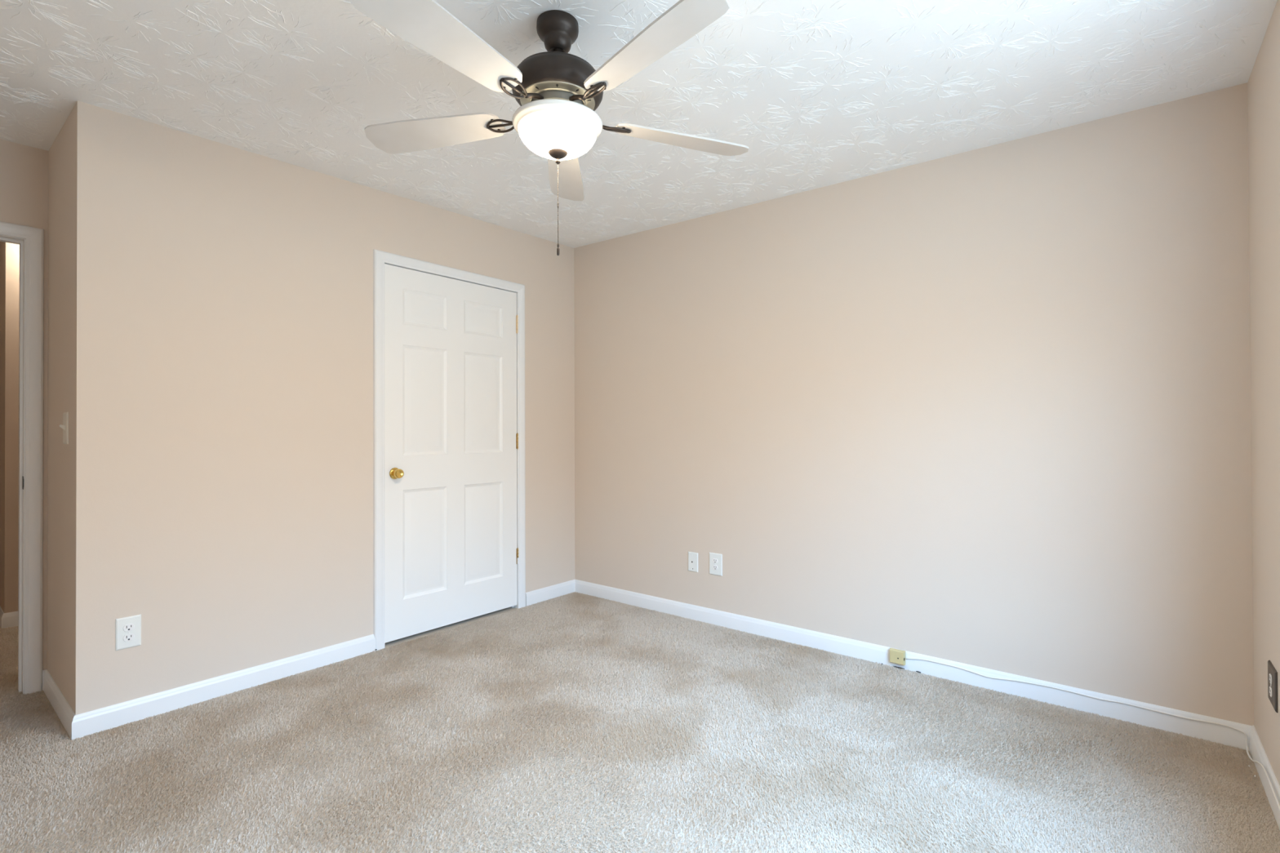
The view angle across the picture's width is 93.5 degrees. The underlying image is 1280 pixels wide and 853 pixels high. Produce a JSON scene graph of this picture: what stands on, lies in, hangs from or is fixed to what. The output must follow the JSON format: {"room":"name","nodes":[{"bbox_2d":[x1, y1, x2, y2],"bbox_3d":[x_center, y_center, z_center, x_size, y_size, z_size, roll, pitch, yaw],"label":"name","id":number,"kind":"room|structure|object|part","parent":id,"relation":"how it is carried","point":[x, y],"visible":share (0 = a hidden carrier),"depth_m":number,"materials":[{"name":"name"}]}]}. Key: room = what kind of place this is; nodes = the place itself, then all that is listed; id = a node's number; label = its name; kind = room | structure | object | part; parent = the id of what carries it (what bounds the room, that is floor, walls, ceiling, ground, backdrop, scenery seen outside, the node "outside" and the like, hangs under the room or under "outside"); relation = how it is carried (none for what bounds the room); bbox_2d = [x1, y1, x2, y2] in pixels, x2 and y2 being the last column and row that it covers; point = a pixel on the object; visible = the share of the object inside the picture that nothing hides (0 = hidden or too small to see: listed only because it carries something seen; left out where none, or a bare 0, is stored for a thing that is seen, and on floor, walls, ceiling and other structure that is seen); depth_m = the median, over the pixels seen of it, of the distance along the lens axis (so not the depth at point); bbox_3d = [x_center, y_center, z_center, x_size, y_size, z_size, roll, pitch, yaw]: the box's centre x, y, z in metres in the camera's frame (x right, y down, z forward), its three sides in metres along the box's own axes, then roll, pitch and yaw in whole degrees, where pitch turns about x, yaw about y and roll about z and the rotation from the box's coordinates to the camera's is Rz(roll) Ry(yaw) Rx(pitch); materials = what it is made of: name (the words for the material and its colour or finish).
{"room":"empty bedroom","nodes":[
{"label":"empty bedroom","id":0,"kind":"room"},
{"bbox_2d":[0,241,19,613],"bbox_3d":[-3.723,-0.007,5.228,2.155,2.582,2.640,0,0,39],"label":"wall","id":1,"kind":"structure","parent":0,"point":[9,252],"depth_m":3.55,"materials":[{"name":"beige paint"}]},
{"bbox_2d":[0,606,17,628],"bbox_3d":[-3.718,1.146,5.212,2.168,0.086,2.652,0,0,39],"label":"baseboard","id":2,"kind":"structure","parent":1,"relation":"attached to","point":[10,620],"depth_m":3.53,"materials":[{"name":"white paint"}]},
{"bbox_2d":[0,138,48,670],"bbox_3d":[-2.177,-0.011,3.356,0.110,2.556,3.600,0,0,39],"label":"wall","id":3,"kind":"structure","parent":0,"point":[24,169],"depth_m":2.67,"materials":[{"name":"beige paint"}]},
{"bbox_2d":[0,221,44,694],"bbox_3d":[-2.968,0.144,2.366,0.126,2.048,0.877,0,0,39],"label":"door frame","id":4,"kind":"structure","parent":3,"relation":"attached to","point":[30,240],"depth_m":2.65,"materials":[{"name":"white paint"}]},
{"bbox_3d":[-2.705,0.247,2.638,0.037,0.057,0.003,0,0,39],"label":"strike plate","id":5,"kind":"part","parent":4,"relation":"part of","materials":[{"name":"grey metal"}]},
{"bbox_2d":[42,669,46,690],"bbox_3d":[-2.643,1.126,2.672,0.012,0.086,0.015,0,0,39],"label":"baseboard","id":6,"kind":"structure","parent":3,"relation":"attached to","point":[43,671],"depth_m":2.67,"materials":[{"name":"white paint"}]},
{"bbox_2d":[47,111,71,706],"bbox_3d":[-2.388,0.011,2.550,0.578,2.501,0.110,0,0,39],"label":"wall","id":7,"kind":"structure","parent":0,"point":[60,158],"depth_m":2.49,"materials":[{"name":"beige paint"}]},
{"bbox_2d":[43,669,75,740],"bbox_3d":[-2.375,1.124,2.457,0.700,0.086,0.012,0,0,39],"label":"baseboard","id":8,"kind":"structure","parent":7,"relation":"attached to","point":[61,707],"depth_m":2.42,"materials":[{"name":"white paint"}]},
{"bbox_2d":[59,412,68,444],"bbox_3d":[-2.280,0.007,2.378,0.087,0.126,0.022,0,0,39],"label":"light switch","id":9,"kind":"object","parent":7,"relation":"attached to","point":[65,415],"visible":1,"depth_m":2.37,"materials":[{"name":"white plastic"}]},
{"bbox_3d":[-2.275,0.007,2.384,0.087,0.126,0.006,0,0,39],"label":"plate","id":10,"kind":"part","parent":9,"relation":"part of","materials":[{"name":"white plastic"}]},
{"bbox_2d":[70,100,574,715],"bbox_3d":[-1.332,-0.008,3.306,0.110,2.542,2.613,0,0,39],"label":"wall","id":11,"kind":"structure","parent":0,"point":[222,331],"depth_m":2.67,"materials":[{"name":"beige paint"}]},
{"bbox_2d":[115,614,141,650],"bbox_3d":[-2.010,0.810,2.367,0.008,0.122,0.078,0,0,39],"label":"electrical outlet","id":12,"kind":"object","parent":11,"relation":"attached to","point":[127,629],"visible":1,"depth_m":2.36,"materials":[{"name":"white plastic"}]},
{"bbox_2d":[123,633,134,641],"bbox_3d":[-2.008,0.829,2.365,0.004,0.027,0.034,0,0,39],"label":"socket","id":13,"kind":"object","parent":12,"relation":"attached to","point":[126,637],"depth_m":2.37,"materials":[{"name":"white plastic"}]},
{"bbox_2d":[123,623,134,631],"bbox_3d":[-2.009,0.790,2.365,0.004,0.027,0.034,0,0,39],"label":"socket","id":14,"kind":"object","parent":12,"relation":"attached to","point":[126,627],"depth_m":2.37,"materials":[{"name":"white plastic"}]},
{"bbox_2d":[71,634,375,740],"bbox_3d":[-1.746,1.123,2.686,0.012,0.086,1.160,0,0,39],"label":"baseboard","id":15,"kind":"structure","parent":11,"relation":"attached to","point":[90,722],"depth_m":2.57,"materials":[{"name":"white paint"}]},
{"bbox_2d":[373,248,525,650],"bbox_3d":[-1.110,0.122,3.565,0.126,2.096,1.012,0,0,39],"label":"door frame","id":16,"kind":"structure","parent":11,"relation":"attached to","point":[380,258],"depth_m":3.18,"materials":[{"name":"white paint"}]},
{"bbox_2d":[384,263,518,643],"bbox_3d":[-1.063,0.142,3.534,0.090,2.012,0.899,0,0,39],"label":"door","id":17,"kind":"structure","parent":11,"relation":"in","point":[451,437],"depth_m":3.49,"materials":[{"name":"white paint"}]},
{"bbox_3d":[-1.297,0.252,3.218,0.056,0.062,0.062,0,0,39],"label":"knob","id":18,"kind":"part","parent":17,"relation":"part of","materials":[{"name":"gold metal"}]},
{"bbox_2d":[525,579,574,606],"bbox_3d":[-0.600,1.129,4.098,0.012,0.086,0.454,0,0,39],"label":"baseboard","id":19,"kind":"structure","parent":11,"relation":"attached to","point":[540,595],"depth_m":4.08,"materials":[{"name":"white paint"}]},
{"bbox_2d":[0,0,1277,248],"bbox_3d":[-1.899,-1.296,3.135,7.841,0.332,3.840,0,0,39],"label":"ceiling","id":20,"kind":"structure","parent":0,"point":[819,93],"depth_m":2.14,"materials":[{"name":"white paint"}]},
{"bbox_2d":[349,0,748,255],"bbox_3d":[-0.252,-0.868,1.778,1.246,0.702,1.233,0,0,39],"label":"ceiling fan","id":21,"kind":"object","parent":20,"relation":"hanging from","point":[558,93],"visible":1,"depth_m":1.71,"materials":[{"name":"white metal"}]},
{"bbox_3d":[-0.654,-0.937,1.919,0.467,0.034,0.132,0,0,14],"label":"blade","id":22,"kind":"part","parent":21,"relation":"part of","materials":[{"name":"white wood"}]},
{"bbox_3d":[-0.470,-0.941,1.463,0.132,0.034,0.467,0,0,32],"label":"blade","id":23,"kind":"part","parent":21,"relation":"part of","materials":[{"name":"white wood"}]},
{"bbox_3d":[-0.391,-0.943,1.852,0.176,0.046,0.050,0,0,16],"label":"blade arm","id":24,"kind":"part","parent":21,"relation":"part of","materials":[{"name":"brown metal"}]},
{"bbox_3d":[-0.322,-0.944,1.690,0.050,0.046,0.175,0,0,39],"label":"blade arm","id":25,"kind":"part","parent":21,"relation":"part of","materials":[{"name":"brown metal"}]},
{"bbox_3d":[-0.248,-0.860,1.817,0.237,0.068,0.237,0,0,39],"label":"lamp shade","id":26,"kind":"part","parent":21,"relation":"part of","materials":[{"name":"white glass"}]},
{"bbox_3d":[-0.247,-0.667,1.816,0.005,0.254,0.005,0,0,17],"label":"pull chain","id":27,"kind":"part","parent":21,"relation":"part of","materials":[{"name":"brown metal"}]},
{"bbox_3d":[-0.277,-0.936,2.236,0.132,0.034,0.467,0,0,-4],"label":"blade","id":28,"kind":"part","parent":21,"relation":"part of","materials":[{"name":"white wood"}]},
{"bbox_3d":[-0.152,-0.945,1.706,0.050,0.046,0.176,0,0,-38],"label":"blade arm","id":29,"kind":"part","parent":21,"relation":"part of","materials":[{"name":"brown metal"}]},
{"bbox_3d":[-0.112,-0.944,1.874,0.176,0.046,0.050,0,0,-20],"label":"blade arm","id":30,"kind":"part","parent":21,"relation":"part of","materials":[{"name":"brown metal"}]},
{"bbox_3d":[0.021,-0.942,1.497,0.132,0.034,0.467,0,0,-40],"label":"blade","id":31,"kind":"part","parent":21,"relation":"part of","materials":[{"name":"white wood"}]},
{"bbox_3d":[0.140,-0.939,1.975,0.467,0.034,0.132,0,0,-22],"label":"blade","id":32,"kind":"part","parent":21,"relation":"part of","materials":[{"name":"white wood"}]},
{"bbox_2d":[0,592,1279,852],"bbox_3d":[-1.891,1.217,3.119,7.841,0.094,3.840,0,0,39],"label":"floor","id":33,"kind":"structure","parent":0,"point":[404,640],"depth_m":2.00,"materials":[{"name":"beige carpet"}]},
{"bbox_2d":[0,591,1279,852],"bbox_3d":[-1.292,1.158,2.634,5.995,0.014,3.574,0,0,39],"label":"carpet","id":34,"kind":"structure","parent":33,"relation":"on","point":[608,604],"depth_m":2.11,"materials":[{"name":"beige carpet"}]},
{"bbox_2d":[905,657,1279,810],"bbox_3d":[1.416,1.107,2.134,1.156,0.077,0.936,0,0,39],"label":"cable","id":35,"kind":"object","parent":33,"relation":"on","point":[1246,746],"visible":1,"depth_m":2.30,"materials":[{"name":"white plastic"}]},
{"bbox_2d":[573,82,1253,725],"bbox_3d":[-0.742,-0.042,4.580,7.601,2.624,0.110,0,0,39],"label":"wall","id":36,"kind":"structure","parent":0,"point":[988,406],"depth_m":2.71,"materials":[{"name":"beige paint"}]},
{"bbox_2d":[688,551,697,572],"bbox_3d":[0.320,0.820,3.640,0.072,0.116,0.007,0,0,39],"label":"wall plate","id":37,"kind":"object","parent":36,"relation":"attached to","point":[692,557],"visible":1,"depth_m":3.64,"materials":[{"name":"white plastic"}]},
{"bbox_2d":[709,552,722,576],"bbox_3d":[0.444,0.810,3.539,0.088,0.128,0.008,0,0,39],"label":"electrical outlet","id":38,"kind":"object","parent":36,"relation":"attached to","point":[715,559],"visible":1,"depth_m":3.53,"materials":[{"name":"white plastic"}]},
{"bbox_2d":[712,564,717,570],"bbox_3d":[0.442,0.830,3.537,0.034,0.027,0.004,0,0,39],"label":"socket","id":39,"kind":"object","parent":38,"relation":"attached to","point":[714,566],"depth_m":3.54,"materials":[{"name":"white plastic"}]},
{"bbox_2d":[712,558,717,563],"bbox_3d":[0.442,0.791,3.537,0.034,0.027,0.004,0,0,39],"label":"socket","id":40,"kind":"object","parent":38,"relation":"attached to","point":[714,560],"depth_m":3.54,"materials":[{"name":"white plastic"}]},
{"bbox_2d":[889,648,906,665],"bbox_3d":[1.230,1.100,2.875,0.070,0.064,0.023,0,0,39],"label":"box","id":41,"kind":"object","parent":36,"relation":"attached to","point":[896,656],"visible":1,"depth_m":2.86,"materials":[{"name":"beige plastic"}]},
{"bbox_2d":[574,579,1252,751],"bbox_3d":[0.854,1.118,3.202,3.401,0.086,0.012,0,0,39],"label":"baseboard","id":42,"kind":"structure","parent":36,"relation":"attached to","point":[1216,733],"depth_m":2.70,"materials":[{"name":"white paint"}]},
{"bbox_2d":[1247,0,1279,786],"bbox_3d":[1.130,0.001,0.744,0.140,2.476,3.710,0,0,39],"label":"wall","id":43,"kind":"structure","parent":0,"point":[1264,82],"depth_m":1.90,"materials":[{"name":"beige paint"}]},
{"bbox_2d":[1249,725,1279,830],"bbox_3d":[1.040,1.100,0.742,0.012,0.090,3.600,0,0,39],"label":"baseboard","id":44,"kind":"structure","parent":43,"relation":"attached to","point":[1258,753],"depth_m":1.91,"materials":[{"name":"white paint"}]},
{"bbox_2d":[1267,660,1277,712],"bbox_3d":[1.927,0.790,1.835,0.008,0.120,0.122,0,0,39],"label":"electrical outlet","id":45,"kind":"object","parent":43,"relation":"attached to","point":[1272,673],"visible":1,"depth_m":1.82,"materials":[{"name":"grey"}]},
{"bbox_2d":[1269,686,1271,697],"bbox_3d":[1.925,0.810,1.837,0.004,0.027,0.034,0,0,39],"label":"socket","id":46,"kind":"object","parent":45,"relation":"attached to","point":[1270,687],"depth_m":1.83,"materials":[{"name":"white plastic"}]},
{"bbox_2d":[1269,673,1271,684],"bbox_3d":[1.925,0.771,1.837,0.004,0.027,0.034,0,0,39],"label":"socket","id":47,"kind":"object","parent":45,"relation":"attached to","point":[1270,674],"depth_m":1.83,"materials":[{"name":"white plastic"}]}
]}

